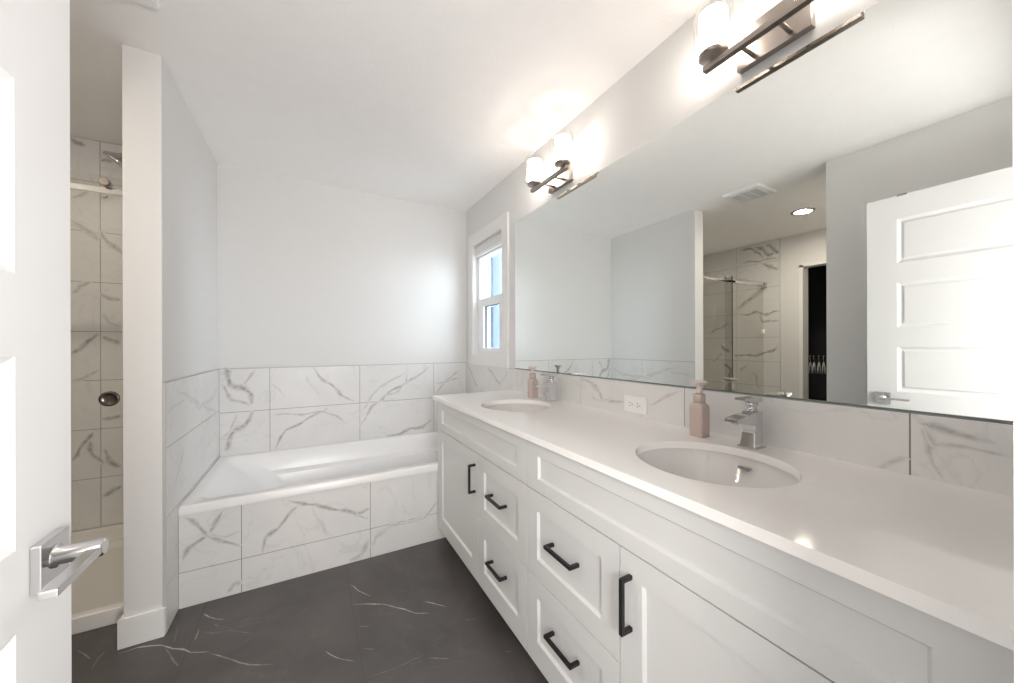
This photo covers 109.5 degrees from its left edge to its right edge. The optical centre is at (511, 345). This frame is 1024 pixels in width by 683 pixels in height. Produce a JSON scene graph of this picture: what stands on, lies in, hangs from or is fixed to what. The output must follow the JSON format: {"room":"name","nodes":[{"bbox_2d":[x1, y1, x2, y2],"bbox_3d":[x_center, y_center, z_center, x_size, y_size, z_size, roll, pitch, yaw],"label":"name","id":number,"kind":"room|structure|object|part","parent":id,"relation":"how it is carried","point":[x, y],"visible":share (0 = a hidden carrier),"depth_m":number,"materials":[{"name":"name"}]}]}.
{"room":"bathroom","nodes":[
{"label":"bathroom","id":0,"kind":"room"},
{"bbox_2d":[122,44,216,617],"bbox_3d":[-1.775,0.000,1.947,0.119,2.440,1.039,0,0,-29],"label":"wall partition","id":1,"kind":"structure","parent":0,"point":[169,170],"depth_m":1.51,"materials":[{"name":"paint"}]},
{"bbox_2d":[117,607,165,649],"bbox_3d":[-1.563,1.161,1.565,0.142,0.118,0.191,0,0,-29],"label":"baseboard","id":2,"kind":"structure","parent":1,"relation":"attached to","point":[133,630],"depth_m":1.48,"materials":[{"name":"white paint"}]},
{"bbox_2d":[166,369,218,632],"bbox_3d":[-1.716,0.689,1.976,0.010,1.062,1.025,0,0,-29],"label":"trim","id":3,"kind":"structure","parent":1,"relation":"attached to","point":[192,402],"depth_m":1.76,"materials":[{"name":"tile"}]},
{"bbox_2d":[72,164,466,531],"bbox_3d":[-2.601,0.003,2.148,4.947,2.440,0.116,0,0,-29],"label":"wall","id":4,"kind":"structure","parent":0,"point":[314,274],"depth_m":2.77,"materials":[{"name":"paint"}]},
{"bbox_2d":[70,136,122,531],"bbox_3d":[-2.765,-0.069,1.981,1.562,2.293,0.010,0,0,-29],"label":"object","id":5,"kind":"structure","parent":4,"relation":"attached to","point":[96,221],"depth_m":2.14,"materials":[{"name":"tile"}]},
{"bbox_2d":[102,151,121,168],"bbox_3d":[-1.960,-0.980,1.886,0.240,0.158,0.112,0,0,-29],"label":"shower","id":6,"kind":"object","parent":5,"relation":"attached to","point":[116,158],"visible":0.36,"depth_m":1.82,"materials":[{"name":"silver metal"}]},
{"bbox_2d":[163,362,461,606],"bbox_3d":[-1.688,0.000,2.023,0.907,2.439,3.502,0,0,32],"label":"trim","id":7,"kind":"structure","parent":4,"relation":"attached to","point":[165,382],"depth_m":1.53,"materials":[{"name":"grey tile"}]},
{"bbox_2d":[219,362,465,457],"bbox_3d":[-1.190,0.480,2.861,1.774,0.676,0.010,0,0,-29],"label":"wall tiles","id":8,"kind":"structure","parent":4,"relation":"attached to","point":[279,408],"depth_m":2.73,"materials":[{"name":"tile"}]},
{"bbox_2d":[71,537,548,682],"bbox_3d":[-0.904,1.267,-0.734,5.100,0.102,6.800,0,0,-29],"label":"floor","id":9,"kind":"structure","parent":0,"point":[417,613],"depth_m":1.51,"materials":[{"name":"grey tile"}]},
{"bbox_2d":[71,523,123,634],"bbox_3d":[-2.555,1.150,1.609,1.558,0.144,0.838,0,0,-29],"label":"shower tray","id":10,"kind":"object","parent":9,"relation":"on","point":[97,594],"visible":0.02,"depth_m":1.77,"materials":[{"name":"white plastic"}]},
{"bbox_3d":[-2.717,0.207,1.105,0.792,1.888,0.052,0,0,-29],"label":"shower panel","id":11,"kind":"object","parent":10,"relation":"on","visible":0},
{"bbox_2d":[70,182,121,195],"bbox_3d":[-2.382,-0.695,1.288,1.556,0.066,0.026,0,0,-29],"label":"shower rail","id":12,"kind":"object","parent":11,"relation":"attached to","point":[77,186],"visible":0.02,"depth_m":1.59,"materials":[{"name":"silver metal"}]},
{"bbox_2d":[98,177,119,405],"bbox_3d":[-2.075,0.201,1.440,0.792,1.889,0.047,0,0,-29],"label":"sliding shower door","id":13,"kind":"structure","parent":12,"relation":"hanging from","point":[110,398],"depth_m":1.59,"materials":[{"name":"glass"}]},
{"bbox_3d":[-1.769,0.234,1.591,0.066,0.066,0.012,0,0,-29],"label":"door knob","id":14,"kind":"part","parent":13,"relation":"part of","materials":[{"name":"silver metal"}]},
{"bbox_2d":[178,431,437,515],"bbox_3d":[-0.975,0.936,2.478,1.772,0.386,0.868,0,0,-29],"label":"bathtub","id":15,"kind":"object","parent":9,"relation":"on","point":[234,480],"visible":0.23,"depth_m":2.49,"materials":[{"name":"white plastic"}]},
{"bbox_2d":[178,471,444,609],"bbox_3d":[-0.767,1.000,2.105,1.774,0.434,0.010,0,0,-29],"label":"bathtub apron","id":16,"kind":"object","parent":15,"relation":"attached to","point":[223,552],"depth_m":1.90,"materials":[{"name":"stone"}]},
{"bbox_2d":[438,402,527,651],"bbox_3d":[0.018,0.773,1.908,0.591,0.884,1.082,0,0,-29],"label":"vanity cabinet","id":17,"kind":"object","parent":9,"relation":"on","point":[482,466],"visible":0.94,"depth_m":1.60,"materials":[{"name":"white paint"}]},
{"bbox_3d":[-0.296,0.810,1.958,0.019,0.602,0.595,0,0,-29],"label":"door","id":18,"kind":"part","parent":17,"relation":"part of","materials":[{"name":"white paint"}]},
{"bbox_3d":[-0.190,0.630,1.711,0.036,0.136,0.010,0,0,-29],"label":"handle","id":19,"kind":"part","parent":17,"relation":"part of","materials":[{"name":"black metal"}]},
{"bbox_3d":[-0.067,0.927,1.492,0.036,0.010,0.134,0,0,-29],"label":"handle","id":20,"kind":"part","parent":17,"relation":"part of","materials":[{"name":"black metal"}]},
{"bbox_3d":[-0.068,0.642,1.492,0.036,0.010,0.134,0,0,-29],"label":"handle","id":21,"kind":"part","parent":17,"relation":"part of","materials":[{"name":"black metal"}]},
{"bbox_3d":[-0.043,0.959,1.505,0.019,0.301,0.435,0,0,-29],"label":"drawer","id":22,"kind":"part","parent":17,"relation":"part of","materials":[{"name":"white paint"}]},
{"bbox_3d":[-0.044,0.656,1.505,0.019,0.297,0.435,0,0,-29],"label":"drawer","id":23,"kind":"part","parent":17,"relation":"part of","materials":[{"name":"white paint"}]},
{"bbox_2d":[432,390,1013,650],"bbox_3d":[0.286,0.319,1.441,0.576,0.022,2.167,0,0,-29],"label":"countertop","id":24,"kind":"structure","parent":17,"relation":"on","point":[944,551],"depth_m":0.69,"materials":[{"name":"white stone"}]},
{"bbox_2d":[484,403,548,411],"bbox_3d":[0.025,0.403,1.882,0.404,0.144,0.436,0,0,-29],"label":"sink","id":25,"kind":"object","parent":24,"relation":"in","point":[512,407],"visible":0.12,"depth_m":2.06,"materials":[{"name":"white ceramic"}]},
{"bbox_2d":[528,366,537,397],"bbox_3d":[0.120,0.215,2.141,0.057,0.187,0.049,0,0,-29],"label":"soap dispenser","id":26,"kind":"object","parent":24,"relation":"on","point":[532,391],"visible":1,"depth_m":2.12,"materials":[{"name":"beige"}]},
{"bbox_2d":[528,378,537,397],"bbox_3d":[0.123,0.252,2.143,0.048,0.114,0.048,0,0,-29],"label":"bottle","id":27,"kind":"object","parent":26,"relation":"attached to","point":[532,391],"depth_m":2.12,"materials":[{"name":"beige plastic"}]},
{"bbox_2d":[533,374,557,401],"bbox_3d":[0.183,0.232,1.990,0.136,0.153,0.054,0,0,-29],"label":"faucet","id":28,"kind":"object","parent":24,"relation":"on","point":[550,386],"visible":1,"depth_m":1.99,"materials":[{"name":"silver metal"}]},
{"bbox_3d":[0.165,0.224,1.980,0.095,0.038,0.039,0,0,-29],"label":"spout","id":29,"kind":"part","parent":28,"relation":"part of","materials":[{"name":"silver metal"}]},
{"bbox_3d":[0.201,0.163,2.000,0.085,0.016,0.040,0,0,-29],"label":"lever","id":30,"kind":"part","parent":28,"relation":"part of","materials":[{"name":"silver metal"}]},
{"bbox_2d":[689,380,709,437],"bbox_3d":[0.633,0.213,1.227,0.057,0.187,0.049,0,0,-29],"label":"soap dispenser","id":31,"kind":"object","parent":24,"relation":"on","point":[699,411],"visible":1,"depth_m":1.21,"materials":[{"name":"beige"}]},
{"bbox_2d":[689,402,709,437],"bbox_3d":[0.637,0.250,1.229,0.048,0.114,0.048,0,0,-29],"label":"bottle","id":32,"kind":"object","parent":31,"relation":"attached to","point":[699,412],"depth_m":1.21,"materials":[{"name":"beige"}]},
{"bbox_2d":[637,448,799,487],"bbox_3d":[0.532,0.402,0.972,0.404,0.144,0.436,0,0,-29],"label":"sink","id":33,"kind":"object","parent":24,"relation":"in","point":[714,467],"visible":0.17,"depth_m":1.11,"materials":[{"name":"white ceramic"}]},
{"bbox_2d":[725,396,765,449],"bbox_3d":[0.692,0.231,1.077,0.136,0.153,0.054,0,0,-29],"label":"faucet","id":34,"kind":"object","parent":24,"relation":"on","point":[750,418],"visible":1,"depth_m":1.08,"materials":[{"name":"silver metal"}]},
{"bbox_3d":[0.674,0.222,1.067,0.095,0.038,0.039,0,0,-29],"label":"spout","id":35,"kind":"part","parent":34,"relation":"part of","materials":[{"name":"silver metal"}]},
{"bbox_3d":[0.709,0.162,1.087,0.085,0.016,0.040,0,0,-29],"label":"lever","id":36,"kind":"part","parent":34,"relation":"part of","materials":[{"name":"silver metal"}]},
{"bbox_3d":[0.726,0.304,1.097,0.058,0.005,0.054,0,0,-29],"label":"plate","id":37,"kind":"part","parent":34,"relation":"part of","materials":[{"name":"silver metal"}]},
{"bbox_2d":[527,440,1013,682],"bbox_3d":[0.545,0.772,0.963,0.591,0.884,1.080,0,0,-29],"label":"vanity cabinet","id":38,"kind":"object","parent":9,"relation":"on","point":[626,583],"visible":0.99,"depth_m":0.75,"materials":[{"name":"white paint"}]},
{"bbox_3d":[0.148,0.642,1.104,0.036,0.010,0.134,0,0,-29],"label":"handle","id":39,"kind":"part","parent":38,"relation":"part of","materials":[{"name":"black metal"}]},
{"bbox_3d":[0.149,0.927,1.104,0.036,0.010,0.134,0,0,-29],"label":"handle","id":40,"kind":"part","parent":38,"relation":"part of","materials":[{"name":"black metal"}]},
{"bbox_3d":[0.173,0.959,1.117,0.019,0.301,0.446,0,0,-29],"label":"drawer","id":41,"kind":"part","parent":38,"relation":"part of","materials":[{"name":"white paint"}]},
{"bbox_3d":[0.172,0.656,1.117,0.019,0.297,0.446,0,0,-29],"label":"drawer","id":42,"kind":"part","parent":38,"relation":"part of","materials":[{"name":"white paint"}]},
{"bbox_3d":[0.275,0.628,0.876,0.036,0.136,0.010,0,0,-29],"label":"handle","id":43,"kind":"part","parent":38,"relation":"part of","materials":[{"name":"black metal"}]},
{"bbox_3d":[0.428,0.807,0.659,0.019,0.602,0.595,0,0,-29],"label":"door","id":44,"kind":"part","parent":38,"relation":"part of","materials":[{"name":"white paint"}]},
{"bbox_2d":[70,0,710,210],"bbox_3d":[-0.911,-1.272,-0.734,5.100,0.100,6.800,0,0,-29],"label":"ceiling","id":45,"kind":"structure","parent":0,"point":[432,102],"depth_m":1.64,"materials":[{"name":"paint"}]},
{"bbox_2d":[129,0,160,8],"bbox_3d":[-1.324,-1.210,1.115,0.289,0.022,0.278,0,0,-29],"label":"ceiling vent","id":46,"kind":"object","parent":45,"relation":"in","point":[154,4],"visible":1,"depth_m":1.27,"materials":[{"name":"white plastic"}]},
{"bbox_2d":[466,0,1012,423],"bbox_3d":[0.382,-0.006,1.996,0.115,2.440,3.285,0,0,-29],"label":"wall","id":47,"kind":"structure","parent":0,"point":[669,85],"depth_m":1.55,"materials":[{"name":"paint"}]},
{"bbox_2d":[468,212,509,367],"bbox_3d":[-0.160,-0.397,2.931,0.115,1.121,0.731,0,0,-29],"label":"window","id":48,"kind":"structure","parent":47,"relation":"in","point":[480,353],"depth_m":3.02,"materials":[{"name":"white paint"}]},
{"bbox_2d":[475,232,501,257],"bbox_3d":[-0.179,-0.813,2.921,0.023,0.097,0.531,0,0,-29],"label":"roller blind","id":49,"kind":"object","parent":48,"relation":"attached to","point":[495,241],"visible":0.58,"depth_m":2.91,"materials":[{"name":"white fabric"}]},
{"bbox_3d":[-0.138,-0.397,2.943,0.065,0.945,0.539,0,0,-29],"label":"frame","id":50,"kind":"part","parent":48,"relation":"part of","materials":[{"name":"white plastic"}]},
{"bbox_3d":[-0.155,-0.157,2.939,0.055,0.415,0.465,0,0,-29],"label":"sash","id":51,"kind":"part","parent":48,"relation":"part of","materials":[{"name":"white plastic"}]},
{"bbox_2d":[525,131,573,193],"bbox_3d":[0.216,-0.992,2.010,0.155,0.197,0.386,0,0,-29],"label":"vanity light","id":52,"kind":"object","parent":47,"relation":"attached to","point":[561,174],"visible":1,"depth_m":1.98,"materials":[{"name":"white glass"}]},
{"bbox_3d":[0.133,-1.015,2.119,0.083,0.124,0.083,0,0,-29],"label":"lamp shade","id":53,"kind":"part","parent":52,"relation":"part of","materials":[{"name":"white glass"}]},
{"bbox_3d":[0.133,-1.020,2.119,0.116,0.141,0.116,0,0,-29],"label":"lamp shade","id":54,"kind":"part","parent":52,"relation":"part of","materials":[{"name":"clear glass"}]},
{"bbox_3d":[0.264,-1.020,1.883,0.116,0.141,0.116,0,0,-29],"label":"lamp shade","id":55,"kind":"part","parent":52,"relation":"part of","materials":[{"name":"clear glass"}]},
{"bbox_3d":[0.264,-1.016,1.883,0.083,0.124,0.083,0,0,-29],"label":"lamp shade","id":56,"kind":"part","parent":52,"relation":"part of","materials":[{"name":"white glass"}]},
{"bbox_2d":[624,395,646,414],"bbox_3d":[0.536,0.257,1.575,0.009,0.070,0.120,0,0,-29],"label":"power outlet","id":57,"kind":"object","parent":47,"relation":"attached to","point":[634,404],"visible":1,"depth_m":1.57,"materials":[{"name":"white plastic"}]},
{"bbox_2d":[628,400,633,407],"bbox_3d":[0.523,0.258,1.591,0.002,0.034,0.034,0,0,-29],"label":"socket","id":58,"kind":"object","parent":57,"relation":"attached to","point":[630,402],"depth_m":1.59,"materials":[{"name":"grey plastic"}]},
{"bbox_2d":[635,401,641,409],"bbox_3d":[0.544,0.257,1.555,0.002,0.034,0.034,0,0,-29],"label":"socket","id":59,"kind":"object","parent":57,"relation":"attached to","point":[638,404],"depth_m":1.55,"materials":[{"name":"grey plastic"}]},
{"bbox_2d":[466,363,1012,496],"bbox_3d":[0.223,0.488,2.156,0.010,0.654,3.476,0,0,-29],"label":"backsplash","id":60,"kind":"structure","parent":47,"relation":"attached to","point":[975,454],"depth_m":0.97,"materials":[{"name":"tile"}]},
{"bbox_2d":[693,0,815,74],"bbox_3d":[0.739,-0.994,1.071,0.155,0.197,0.386,0,0,-29],"label":"vanity light","id":61,"kind":"object","parent":47,"relation":"attached to","point":[787,21],"visible":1,"depth_m":1.13,"materials":[{"name":"white glass"}]},
{"bbox_3d":[0.656,-1.017,1.180,0.083,0.124,0.083,0,0,-29],"label":"lamp shade","id":62,"kind":"part","parent":61,"relation":"part of","materials":[{"name":"white glass"}]},
{"bbox_3d":[0.656,-1.021,1.180,0.116,0.141,0.116,0,0,-29],"label":"lamp shade","id":63,"kind":"part","parent":61,"relation":"part of","materials":[{"name":"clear glass"}]},
{"bbox_3d":[0.733,-0.915,1.125,0.071,0.013,0.013,0,0,-29],"label":"arm","id":64,"kind":"part","parent":61,"relation":"part of","materials":[{"name":"silver metal"}]},
{"bbox_3d":[0.782,-0.915,1.038,0.071,0.013,0.013,0,0,-29],"label":"arm","id":65,"kind":"part","parent":61,"relation":"part of","materials":[{"name":"silver metal"}]},
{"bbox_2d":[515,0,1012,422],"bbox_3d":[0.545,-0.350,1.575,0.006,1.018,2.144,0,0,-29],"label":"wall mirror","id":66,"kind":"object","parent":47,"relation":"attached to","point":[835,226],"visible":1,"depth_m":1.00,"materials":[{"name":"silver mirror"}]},
{"bbox_3d":[0.269,-0.006,0.121,1.907,2.440,0.120,0,0,-29],"label":"wall","id":67,"kind":"structure","parent":0,"visible":0},
{"bbox_2d":[0,0,108,682],"bbox_3d":[-0.514,0.196,0.217,0.156,2.018,0.775,0,0,-29],"label":"door","id":68,"kind":"structure","parent":67,"relation":"in","point":[39,562],"depth_m":0.49,"materials":[{"name":"white paint"}]},
{"bbox_3d":[-0.605,0.298,0.479,0.060,0.032,0.131,0,0,-29],"label":"handle lever","id":69,"kind":"part","parent":68,"relation":"part of","materials":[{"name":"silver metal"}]},
{"bbox_2d":[1012,0,1023,682],"bbox_3d":[0.047,0.147,-0.002,0.919,2.135,0.150,0,0,-29],"label":"trim","id":70,"kind":"structure","parent":67,"relation":"attached to","point":[1017,5],"depth_m":0.25,"materials":[{"name":"white paint"}]},
{"label":"outside","id":71,"kind":"structure","parent":0,"visible":0},
{"bbox_3d":[13.232,3.852,18.813,38.590,0.150,60.000,0,0,-29],"label":"ground","id":72,"kind":"structure","parent":71,"visible":0},
{"bbox_2d":[487,252,501,347],"bbox_3d":[2.846,-0.993,11.889,7.450,9.600,10.000,0,0,-29],"label":"neighbouring house","id":73,"kind":"structure","parent":72,"relation":"on","point":[494,264],"depth_m":10.34,"materials":[{"name":"blue"}]}
]}

